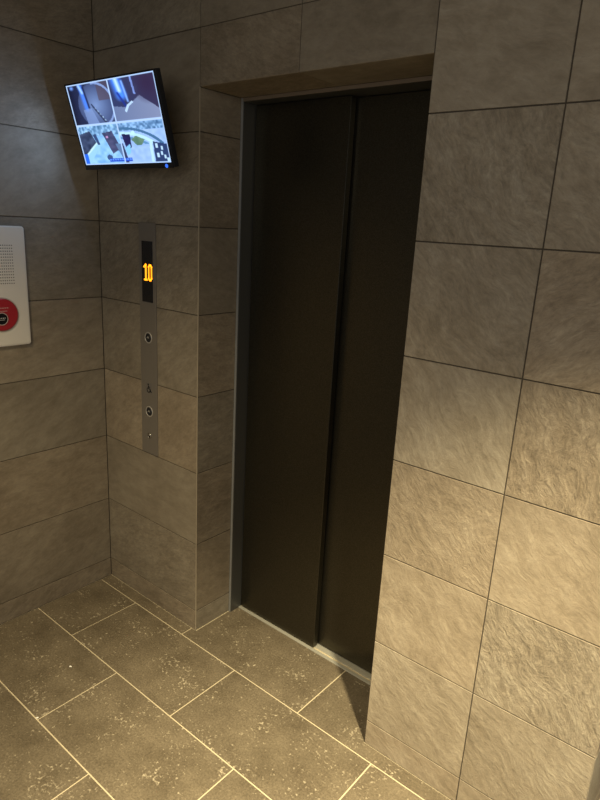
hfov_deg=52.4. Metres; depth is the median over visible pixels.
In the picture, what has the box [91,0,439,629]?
wall
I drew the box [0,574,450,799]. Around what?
floor
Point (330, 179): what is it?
door
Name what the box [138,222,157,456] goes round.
panel
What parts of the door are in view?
panel, sill, panel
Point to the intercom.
(14, 304)
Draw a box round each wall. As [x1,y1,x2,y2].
[0,0,110,624]
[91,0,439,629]
[365,0,599,799]
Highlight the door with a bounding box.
[229,75,432,684]
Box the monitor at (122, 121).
[64,68,178,169]
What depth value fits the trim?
2.17 m
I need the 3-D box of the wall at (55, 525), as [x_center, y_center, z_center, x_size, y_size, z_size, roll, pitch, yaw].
[-2.008,-0.073,1.199,0.120,2.491,3.600,16,20,37]
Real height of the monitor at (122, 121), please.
0.272 m
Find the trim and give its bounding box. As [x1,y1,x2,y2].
[195,87,200,630]
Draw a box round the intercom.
[0,225,30,346]
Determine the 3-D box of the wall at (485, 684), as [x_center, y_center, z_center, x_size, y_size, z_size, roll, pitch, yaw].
[1.099,-0.166,2.137,0.646,2.491,1.800,16,20,37]

